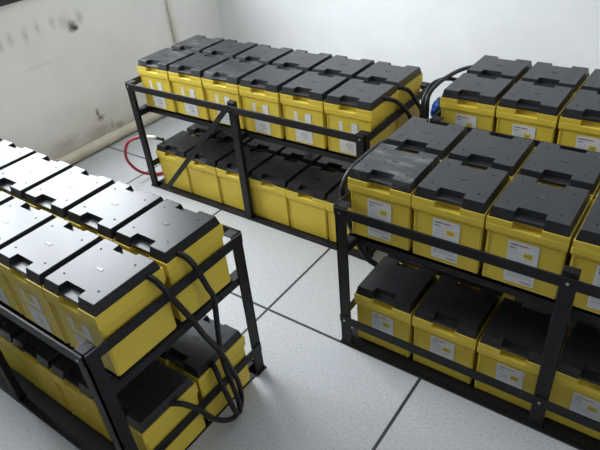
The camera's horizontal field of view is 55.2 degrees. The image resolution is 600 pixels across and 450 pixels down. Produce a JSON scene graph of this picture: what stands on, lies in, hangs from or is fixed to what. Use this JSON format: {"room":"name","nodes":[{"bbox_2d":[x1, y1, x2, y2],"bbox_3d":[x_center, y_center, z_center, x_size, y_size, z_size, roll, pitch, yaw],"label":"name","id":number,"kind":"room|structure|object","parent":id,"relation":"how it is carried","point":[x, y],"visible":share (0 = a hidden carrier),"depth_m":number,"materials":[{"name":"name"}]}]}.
{"room":"electrical room","nodes":[
{"label":"electrical room","id":0,"kind":"room"},
{"bbox_2d":[0,0,221,160],"bbox_3d":[-2.403,-0.686,1.412,0.200,2.750,5.915,19,42,31],"label":"wall","id":1,"kind":"structure","parent":0,"point":[66,65],"depth_m":3.07,"materials":[{"name":"paint"}]},
{"bbox_2d":[0,0,21,6],"bbox_3d":[-1.609,-1.625,2.073,0.132,1.698,1.770,19,42,31],"label":"window","id":2,"kind":"structure","parent":1,"relation":"in","point":[2,2],"depth_m":2.66,"materials":[{"name":"black"}]},
{"bbox_2d":[166,0,179,43],"bbox_3d":[-0.842,-1.960,2.966,0.034,2.676,0.034,19,42,31],"label":"conduit","id":3,"kind":"object","parent":1,"relation":"attached to","point":[169,2],"visible":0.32,"depth_m":3.46,"materials":[{"name":"beige paint"}]},
{"bbox_2d":[0,116,582,449],"bbox_3d":[0.190,1.317,0.655,6.290,0.100,6.315,19,42,31],"label":"floor","id":4,"kind":"structure","parent":0,"point":[315,391],"depth_m":1.77,"materials":[{"name":"tile"}]},
{"bbox_2d":[54,112,163,164],"bbox_3d":[-1.724,0.048,2.618,0.062,0.061,4.305,19,42,31],"label":"pipe","id":5,"kind":"object","parent":4,"relation":"on","point":[123,131],"visible":0.29,"depth_m":3.27,"materials":[{"name":"beige plastic"}]},
{"bbox_2d":[0,175,266,449],"bbox_3d":[-0.785,0.195,1.837,1.238,0.554,0.530,19,42,31],"label":"rack","id":6,"kind":"object","parent":4,"relation":"on","point":[103,384],"visible":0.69,"depth_m":1.51,"materials":[{"name":"black metal"}]},
{"bbox_2d":[0,191,13,205],"bbox_3d":[-0.930,0.025,1.678,0.194,0.221,0.197,19,41,31],"label":"battery","id":7,"kind":"object","parent":6,"relation":"on","point":[4,197],"visible":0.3,"depth_m":1.62,"materials":[{"name":"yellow plastic"}]},
{"bbox_2d":[0,313,32,383],"bbox_3d":[-0.896,0.355,1.908,0.194,0.221,0.197,19,41,31],"label":"battery","id":8,"kind":"object","parent":6,"relation":"on","point":[9,329],"visible":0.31,"depth_m":1.80,"materials":[{"name":"yellow plastic"}]},
{"bbox_2d":[0,140,36,169],"bbox_3d":[-0.974,-0.133,1.911,0.194,0.221,0.197,18,41,31],"label":"battery","id":9,"kind":"object","parent":6,"relation":"on","point":[10,154],"visible":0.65,"depth_m":1.85,"materials":[{"name":"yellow plastic"}]},
{"bbox_2d":[0,198,55,314],"bbox_3d":[-0.769,0.080,1.575,0.194,0.221,0.197,19,42,31],"label":"battery","id":10,"kind":"object","parent":6,"relation":"on","point":[18,219],"visible":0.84,"depth_m":1.51,"materials":[{"name":"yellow plastic"}]},
{"bbox_2d":[0,152,72,200],"bbox_3d":[-0.814,-0.077,1.808,0.194,0.221,0.197,19,42,31],"label":"battery","id":11,"kind":"object","parent":6,"relation":"on","point":[20,177],"visible":0.28,"depth_m":1.73,"materials":[{"name":"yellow plastic"}]},
{"bbox_2d":[12,330,70,410],"bbox_3d":[-0.736,0.411,1.804,0.194,0.221,0.197,19,42,31],"label":"battery","id":12,"kind":"object","parent":6,"relation":"on","point":[38,357],"visible":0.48,"depth_m":1.72,"materials":[{"name":"yellow plastic"}]},
{"bbox_2d":[0,217,102,342],"bbox_3d":[-0.608,0.136,1.472,0.194,0.221,0.197,19,42,31],"label":"battery","id":13,"kind":"object","parent":6,"relation":"on","point":[25,263],"visible":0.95,"depth_m":1.40,"materials":[{"name":"yellow plastic"}]},
{"bbox_2d":[25,166,114,219],"bbox_3d":[-0.653,-0.022,1.705,0.194,0.221,0.197,19,42,31],"label":"battery","id":14,"kind":"object","parent":6,"relation":"on","point":[72,187],"visible":0.32,"depth_m":1.62,"materials":[{"name":"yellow plastic"}]},
{"bbox_2d":[50,355,111,440],"bbox_3d":[-0.574,0.466,1.701,0.194,0.221,0.197,19,41,31],"label":"battery","id":15,"kind":"object","parent":6,"relation":"on","point":[67,373],"visible":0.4,"depth_m":1.62,"materials":[{"name":"yellow plastic"}]},
{"bbox_2d":[42,238,175,375],"bbox_3d":[-0.447,0.190,1.369,0.194,0.221,0.197,19,42,31],"label":"battery","id":16,"kind":"object","parent":6,"relation":"on","point":[93,295],"visible":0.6,"depth_m":1.30,"materials":[{"name":"yellow plastic"}]},
{"bbox_2d":[145,273,243,422],"bbox_3d":[-0.264,0.343,1.484,0.214,0.598,0.051,-24,39,-24],"label":"cable","id":17,"kind":"object","parent":16,"relation":"attached to","point":[149,277],"visible":0.98,"depth_m":1.50,"materials":[{"name":"black rubber"}]},
{"bbox_2d":[66,181,163,241],"bbox_3d":[-0.489,0.032,1.604,0.194,0.221,0.197,19,42,31],"label":"battery","id":18,"kind":"object","parent":6,"relation":"on","point":[106,212],"visible":0.36,"depth_m":1.52,"materials":[{"name":"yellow plastic"}]},
{"bbox_2d":[0,270,239,393],"bbox_3d":[-0.794,0.100,1.772,1.220,0.030,0.501,19,42,31],"label":"shelf","id":19,"kind":"object","parent":6,"relation":"attached to","point":[117,383],"depth_m":1.43,"materials":[{"name":"black metal"}]},
{"bbox_2d":[0,359,264,449],"bbox_3d":[-0.762,0.417,1.992,1.226,0.010,0.523,19,42,31],"label":"tray","id":20,"kind":"object","parent":6,"relation":"on","point":[84,437],"depth_m":1.75,"materials":[{"name":"black paint"}]},
{"bbox_2d":[94,359,205,449],"bbox_3d":[-0.412,0.521,1.599,0.194,0.221,0.197,19,42,31],"label":"battery","id":21,"kind":"object","parent":6,"relation":"on","point":[144,402],"visible":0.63,"depth_m":1.52,"materials":[{"name":"yellow plastic"}]},
{"bbox_2d":[113,199,230,321],"bbox_3d":[-0.327,0.086,1.501,0.194,0.221,0.197,19,42,31],"label":"battery","id":22,"kind":"object","parent":6,"relation":"on","point":[167,227],"visible":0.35,"depth_m":1.43,"materials":[{"name":"yellow plastic"}]},
{"bbox_2d":[175,250,241,415],"bbox_3d":[-0.230,0.302,1.524,0.084,0.588,0.058,19,42,31],"label":"cable","id":23,"kind":"object","parent":22,"relation":"attached to","point":[237,411],"visible":0.99,"depth_m":1.52,"materials":[{"name":"black rubber"}]},
{"bbox_2d":[157,315,249,420],"bbox_3d":[-0.293,0.417,1.730,0.194,0.221,0.197,19,42,31],"label":"battery","id":24,"kind":"object","parent":6,"relation":"on","point":[190,355],"visible":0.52,"depth_m":1.65,"materials":[{"name":"yellow plastic"}]},
{"bbox_2d":[124,135,164,174],"bbox_3d":[-0.709,-0.347,2.868,0.298,0.254,0.152,-25,39,-25],"label":"cable","id":25,"kind":"object","parent":4,"relation":"on","point":[153,137],"visible":0.62,"depth_m":2.80,"materials":[{"name":"red rubber"}]},
{"bbox_2d":[125,75,429,260],"bbox_3d":[-0.115,-0.385,2.573,1.251,0.554,0.535,19,42,31],"label":"rack","id":26,"kind":"object","parent":4,"relation":"on","point":[362,139],"visible":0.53,"depth_m":2.38,"materials":[{"name":"black metal"}]},
{"bbox_2d":[137,48,194,111],"bbox_3d":[-0.588,-0.665,2.621,0.194,0.221,0.197,19,42,31],"label":"battery","id":27,"kind":"object","parent":26,"relation":"on","point":[153,69],"visible":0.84,"depth_m":2.55,"materials":[{"name":"yellow plastic"}]},
{"bbox_2d":[156,130,209,192],"bbox_3d":[-0.553,-0.315,2.822,0.194,0.221,0.197,19,42,31],"label":"battery","id":28,"kind":"object","parent":26,"relation":"on","point":[171,153],"visible":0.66,"depth_m":2.75,"materials":[{"name":"yellow plastic"}]},
{"bbox_2d":[171,35,224,53],"bbox_3d":[-0.469,-0.769,2.752,0.194,0.221,0.197,18,41,31],"label":"battery","id":29,"kind":"object","parent":26,"relation":"on","point":[197,43],"visible":0.25,"depth_m":2.67,"materials":[{"name":"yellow plastic"}]},
{"bbox_2d":[168,53,228,119],"bbox_3d":[-0.425,-0.611,2.519,0.194,0.221,0.197,19,42,31],"label":"battery","id":30,"kind":"object","parent":26,"relation":"on","point":[185,75],"visible":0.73,"depth_m":2.45,"materials":[{"name":"yellow plastic"}]},
{"bbox_2d":[187,124,222,138],"bbox_3d":[-0.436,-0.419,2.954,0.194,0.221,0.197,19,42,31],"label":"battery","id":31,"kind":"object","parent":26,"relation":"on","point":[195,129],"visible":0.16,"depth_m":2.86,"materials":[{"name":"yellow plastic"}]},
{"bbox_2d":[185,138,234,202],"bbox_3d":[-0.395,-0.262,2.721,0.194,0.221,0.197,19,42,31],"label":"battery","id":32,"kind":"object","parent":26,"relation":"on","point":[205,181],"visible":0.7,"depth_m":2.65,"materials":[{"name":"yellow plastic"}]},
{"bbox_2d":[202,39,257,58],"bbox_3d":[-0.306,-0.715,2.651,0.194,0.221,0.197,19,42,31],"label":"battery","id":33,"kind":"object","parent":26,"relation":"on","point":[229,48],"visible":0.24,"depth_m":2.57,"materials":[{"name":"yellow plastic"}]},
{"bbox_2d":[202,58,264,128],"bbox_3d":[-0.262,-0.556,2.416,0.194,0.221,0.197,19,42,31],"label":"battery","id":34,"kind":"object","parent":26,"relation":"on","point":[221,83],"visible":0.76,"depth_m":2.34,"materials":[{"name":"yellow plastic"}]},
{"bbox_2d":[216,131,253,146],"bbox_3d":[-0.276,-0.365,2.853,0.194,0.221,0.197,19,42,31],"label":"battery","id":35,"kind":"object","parent":26,"relation":"on","point":[225,137],"visible":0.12,"depth_m":2.76,"materials":[{"name":"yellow plastic"}]},
{"bbox_2d":[216,147,273,213],"bbox_3d":[-0.235,-0.208,2.621,0.194,0.221,0.197,19,42,31],"label":"battery","id":36,"kind":"object","parent":26,"relation":"on","point":[227,169],"visible":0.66,"depth_m":2.56,"materials":[{"name":"yellow plastic"}]},
{"bbox_2d":[138,103,355,163],"bbox_3d":[-0.122,-0.481,2.509,1.233,0.030,0.501,19,42,31],"label":"shelf","id":37,"kind":"object","parent":26,"relation":"attached to","point":[238,138],"depth_m":2.34,"materials":[{"name":"black metal"}]},
{"bbox_2d":[152,178,375,259],"bbox_3d":[-0.090,-0.164,2.729,1.239,0.010,0.523,19,42,31],"label":"tray","id":38,"kind":"object","parent":26,"relation":"on","point":[161,184],"depth_m":2.54,"materials":[{"name":"black paint"}]},
{"bbox_2d":[236,44,293,65],"bbox_3d":[-0.145,-0.658,2.546,0.194,0.221,0.197,19,42,31],"label":"battery","id":39,"kind":"object","parent":26,"relation":"on","point":[266,55],"visible":0.3,"depth_m":2.46,"materials":[{"name":"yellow plastic"}]},
{"bbox_2d":[246,139,286,155],"bbox_3d":[-0.118,-0.310,2.751,0.194,0.221,0.197,19,42,31],"label":"battery","id":40,"kind":"object","parent":26,"relation":"on","point":[259,146],"visible":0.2,"depth_m":2.65,"materials":[{"name":"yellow plastic"}]},
{"bbox_2d":[239,65,303,138],"bbox_3d":[-0.100,-0.500,2.311,0.194,0.221,0.197,19,42,31],"label":"battery","id":41,"kind":"object","parent":26,"relation":"on","point":[260,91],"visible":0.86,"depth_m":2.24,"materials":[{"name":"yellow plastic"}]},
{"bbox_2d":[249,155,309,225],"bbox_3d":[-0.076,-0.154,2.520,0.194,0.221,0.197,18,41,31],"label":"battery","id":42,"kind":"object","parent":26,"relation":"on","point":[269,182],"visible":0.73,"depth_m":2.45,"materials":[{"name":"yellow plastic"}]},
{"bbox_2d":[279,147,322,165],"bbox_3d":[0.042,-0.258,2.651,0.194,0.221,0.197,19,42,31],"label":"battery","id":43,"kind":"object","parent":26,"relation":"on","point":[292,155],"visible":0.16,"depth_m":2.55,"materials":[{"name":"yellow plastic"}]},
{"bbox_2d":[272,49,332,72],"bbox_3d":[0.019,-0.603,2.442,0.194,0.221,0.197,19,42,31],"label":"battery","id":44,"kind":"object","parent":26,"relation":"on","point":[298,59],"visible":0.25,"depth_m":2.36,"materials":[{"name":"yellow plastic"}]},
{"bbox_2d":[280,71,348,148],"bbox_3d":[0.065,-0.447,2.210,0.194,0.221,0.197,19,42,31],"label":"battery","id":45,"kind":"object","parent":26,"relation":"on","point":[302,99],"visible":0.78,"depth_m":2.14,"materials":[{"name":"yellow plastic"}]},
{"bbox_2d":[286,165,343,238],"bbox_3d":[0.082,-0.100,2.419,0.194,0.221,0.197,18,41,31],"label":"battery","id":46,"kind":"object","parent":26,"relation":"on","point":[307,194],"visible":0.77,"depth_m":2.35,"materials":[{"name":"yellow plastic"}]},
{"bbox_2d":[315,156,351,173],"bbox_3d":[0.202,-0.204,2.551,0.194,0.221,0.197,19,42,31],"label":"battery","id":47,"kind":"object","parent":26,"relation":"on","point":[327,164],"visible":0.2,"depth_m":2.46,"materials":[{"name":"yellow plastic"}]},
{"bbox_2d":[312,55,374,79],"bbox_3d":[0.182,-0.549,2.340,0.194,0.221,0.197,19,42,31],"label":"battery","id":48,"kind":"object","parent":26,"relation":"on","point":[338,65],"visible":0.27,"depth_m":2.26,"materials":[{"name":"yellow plastic"}]},
{"bbox_2d":[325,183,372,249],"bbox_3d":[0.241,-0.047,2.319,0.194,0.221,0.197,19,41,31],"label":"battery","id":49,"kind":"object","parent":26,"relation":"on","point":[333,197],"visible":0.23,"depth_m":2.27,"materials":[{"name":"yellow plastic"}]},
{"bbox_2d":[324,79,397,156],"bbox_3d":[0.227,-0.391,2.106,0.194,0.221,0.197,18,41,31],"label":"battery","id":50,"kind":"object","parent":26,"relation":"on","point":[356,105],"visible":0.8,"depth_m":2.03,"materials":[{"name":"yellow plastic"}]},
{"bbox_2d":[384,96,411,118],"bbox_3d":[0.375,-0.319,2.157,0.033,0.402,0.208,27,46,38],"label":"cable","id":51,"kind":"object","parent":50,"relation":"attached to","point":[390,99],"visible":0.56,"depth_m":2.05,"materials":[{"name":"black rubber"}]},
{"bbox_2d":[355,61,422,130],"bbox_3d":[0.343,-0.493,2.236,0.194,0.221,0.197,19,42,31],"label":"battery","id":52,"kind":"object","parent":26,"relation":"on","point":[408,76],"visible":0.33,"depth_m":2.16,"materials":[{"name":"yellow plastic"}]},
{"bbox_2d":[399,85,420,111],"bbox_3d":[0.434,-0.379,2.232,0.043,0.399,0.166,19,42,31],"label":"cable","id":53,"kind":"object","parent":52,"relation":"attached to","point":[401,87],"visible":0.44,"depth_m":2.11,"materials":[{"name":"black rubber"}]},
{"bbox_2d":[333,191,599,449],"bbox_3d":[0.764,0.199,1.603,1.238,0.554,0.530,19,42,31],"label":"rack","id":54,"kind":"object","parent":4,"relation":"on","point":[562,309],"visible":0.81,"depth_m":1.56,"materials":[{"name":"black metal"}]},
{"bbox_2d":[348,143,439,250],"bbox_3d":[0.275,-0.087,1.661,0.194,0.221,0.197,19,41,31],"label":"battery","id":55,"kind":"object","parent":54,"relation":"on","point":[382,186],"visible":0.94,"depth_m":1.59,"materials":[{"name":"yellow plastic"}]},
{"bbox_2d":[354,256,437,357],"bbox_3d":[0.311,0.259,1.854,0.194,0.221,0.197,18,41,31],"label":"battery","id":56,"kind":"object","parent":54,"relation":"on","point":[387,299],"visible":0.94,"depth_m":1.78,"materials":[{"name":"yellow plastic"}]},
{"bbox_2d":[387,254,443,278],"bbox_3d":[0.428,0.157,1.984,0.194,0.221,0.197,19,42,31],"label":"battery","id":57,"kind":"object","parent":54,"relation":"on","point":[402,261],"visible":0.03,"depth_m":1.88,"materials":[{"name":"yellow plastic"}]},
{"bbox_2d":[385,117,467,161],"bbox_3d":[0.392,-0.190,1.792,0.194,0.221,0.197,19,41,31],"label":"battery","id":58,"kind":"object","parent":54,"relation":"on","point":[417,134],"visible":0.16,"depth_m":1.71,"materials":[{"name":"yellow plastic"}]},
{"bbox_2d":[339,138,386,266],"bbox_3d":[0.238,-0.061,1.810,0.073,0.395,0.308,19,42,31],"label":"cable","id":59,"kind":"object","parent":58,"relation":"attached to","point":[342,190],"visible":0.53,"depth_m":1.70,"materials":[{"name":"black rubber"}]},
{"bbox_2d":[412,275,500,383],"bbox_3d":[0.473,0.314,1.752,0.194,0.221,0.197,19,42,31],"label":"battery","id":60,"kind":"object","parent":54,"relation":"on","point":[450,321],"visible":0.94,"depth_m":1.68,"materials":[{"name":"yellow plastic"}]},
{"bbox_2d":[412,158,511,273],"bbox_3d":[0.435,-0.031,1.557,0.194,0.221,0.197,19,42,31],"label":"battery","id":61,"kind":"object","parent":54,"relation":"on","point":[453,203],"visible":0.89,"depth_m":1.48,"materials":[{"name":"yellow plastic"}]},
{"bbox_2d":[342,297,599,449],"bbox_3d":[0.787,0.421,1.757,1.226,0.012,0.523,19,42,31],"label":"rail","id":62,"kind":"object","parent":54,"relation":"on","point":[574,437],"depth_m":1.71,"materials":[{"name":"black metal"}]},
{"bbox_2d":[347,231,599,324],"bbox_3d":[0.755,0.104,1.538,1.220,0.030,0.501,19,42,31],"label":"shelf","id":63,"kind":"object","parent":54,"relation":"attached to","point":[354,239],"depth_m":1.52,"materials":[{"name":"black metal"}]},
{"bbox_2d":[442,273,514,303],"bbox_3d":[0.590,0.211,1.882,0.194,0.221,0.197,19,42,31],"label":"battery","id":64,"kind":"object","parent":54,"relation":"on","point":[461,281],"visible":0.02,"depth_m":1.78,"materials":[{"name":"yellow plastic"}]},
{"bbox_2d":[448,128,535,180],"bbox_3d":[0.553,-0.134,1.688,0.194,0.221,0.197,19,42,31],"label":"battery","id":65,"kind":"object","parent":54,"relation":"on","point":[481,150],"visible":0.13,"depth_m":1.60,"materials":[{"name":"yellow plastic"}]},
{"bbox_2d":[474,297,570,410],"bbox_3d":[0.634,0.370,1.648,0.194,0.221,0.197,18,41,31],"label":"battery","id":66,"kind":"object","parent":54,"relation":"on","point":[510,349],"visible":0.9,"depth_m":1.58,"materials":[{"name":"yellow plastic"}]},
{"bbox_2d":[482,174,591,298],"bbox_3d":[0.596,0.024,1.455,0.194,0.221,0.197,19,42,31],"label":"battery","id":67,"kind":"object","parent":54,"relation":"on","point":[532,223],"visible":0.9,"depth_m":1.38,"materials":[{"name":"yellow plastic"}]},
{"bbox_2d":[519,141,599,206],"bbox_3d":[0.716,-0.080,1.587,0.194,0.221,0.197,18,41,31],"label":"battery","id":68,"kind":"object","parent":54,"relation":"on","point":[554,166],"visible":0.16,"depth_m":1.50,"materials":[{"name":"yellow plastic"}]},
{"bbox_2d":[545,321,599,439],"bbox_3d":[0.798,0.423,1.547,0.194,0.221,0.197,19,41,31],"label":"battery","id":69,"kind":"object","parent":54,"relation":"on","point":[576,384],"visible":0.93,"depth_m":1.49,"materials":[{"name":"yellow plastic"}]},
{"bbox_2d":[570,193,599,314],"bbox_3d":[0.757,0.079,1.352,0.194,0.221,0.197,19,41,31],"label":"battery","id":70,"kind":"object","parent":54,"relation":"on","point":[585,249],"visible":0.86,"depth_m":1.31,"materials":[{"name":"yellow plastic"}]},
{"bbox_2d":[429,109,595,152],"bbox_3d":[1.125,-0.116,2.003,1.238,0.554,0.530,19,42,31],"label":"rack","id":71,"kind":"object","parent":4,"relation":"on","point":[435,119],"visible":0.16,"depth_m":1.88,"materials":[{"name":"black metal"}]},
{"bbox_2d":[430,97,440,115],"bbox_3d":[0.512,-0.434,2.128,0.034,0.079,0.109,19,42,31],"label":"bag","id":72,"kind":"object","parent":71,"relation":"on","point":[436,107],"visible":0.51,"depth_m":2.10,"materials":[{"name":"blue plastic"}]},
{"bbox_2d":[440,73,513,131],"bbox_3d":[0.632,-0.401,2.060,0.194,0.221,0.197,19,42,31],"label":"battery","id":73,"kind":"object","parent":71,"relation":"on","point":[471,100],"visible":0.48,"depth_m":1.98,"materials":[{"name":"yellow plastic"}]},
{"bbox_2d":[419,77,456,117],"bbox_3d":[0.519,-0.365,2.159,0.227,0.388,0.041,-26,40,-27],"label":"cable","id":74,"kind":"object","parent":73,"relation":"attached to","point":[421,115],"visible":0.4,"depth_m":2.03,"materials":[{"name":"black rubber"}]},
{"bbox_2d":[466,55,531,84],"bbox_3d":[0.750,-0.504,2.192,0.194,0.221,0.197,19,42,31],"label":"battery","id":75,"kind":"object","parent":71,"relation":"on","point":[491,67],"visible":0.15,"depth_m":2.11,"materials":[{"name":"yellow plastic"}]},
{"bbox_2d":[424,65,471,118],"bbox_3d":[0.569,-0.395,2.191,0.039,0.394,0.401,23,44,35],"label":"cable","id":76,"kind":"object","parent":75,"relation":"attached to","point":[427,99],"visible":0.65,"depth_m":2.01,"materials":[{"name":"black rubber"}]},
{"bbox_2d":[496,80,574,143],"bbox_3d":[0.794,-0.347,1.959,0.194,0.221,0.197,19,42,31],"label":"battery","id":77,"kind":"object","parent":71,"relation":"on","point":[528,110],"visible":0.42,"depth_m":1.88,"materials":[{"name":"yellow plastic"}]},
{"bbox_2d":[521,62,589,94],"bbox_3d":[0.912,-0.449,2.089,0.194,0.221,0.197,19,42,31],"label":"battery","id":78,"kind":"object","parent":71,"relation":"on","point":[541,73],"visible":0.16,"depth_m":2.01,"materials":[{"name":"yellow plastic"}]},
{"bbox_2d":[557,89,599,151],"bbox_3d":[0.957,-0.292,1.857,0.194,0.221,0.197,19,42,31],"label":"battery","id":79,"kind":"object","parent":71,"relation":"on","point":[579,123],"visible":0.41,"depth_m":1.79,"materials":[{"name":"yellow plastic"}]},
{"bbox_2d":[581,69,599,93],"bbox_3d":[1.074,-0.396,1.988,0.194,0.221,0.197,19,42,31],"label":"battery","id":80,"kind":"object","parent":71,"relation":"on","point":[592,83],"visible":0.08,"depth_m":1.93,"materials":[{"name":"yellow plastic"}]},
{"bbox_2d":[217,0,599,117],"bbox_3d":[1.835,-1.394,1.806,6.290,2.750,0.200,19,42,31],"label":"wall","id":81,"kind":"structure","parent":0,"point":[438,37],"depth_m":3.02,"materials":[{"name":"white paint"}]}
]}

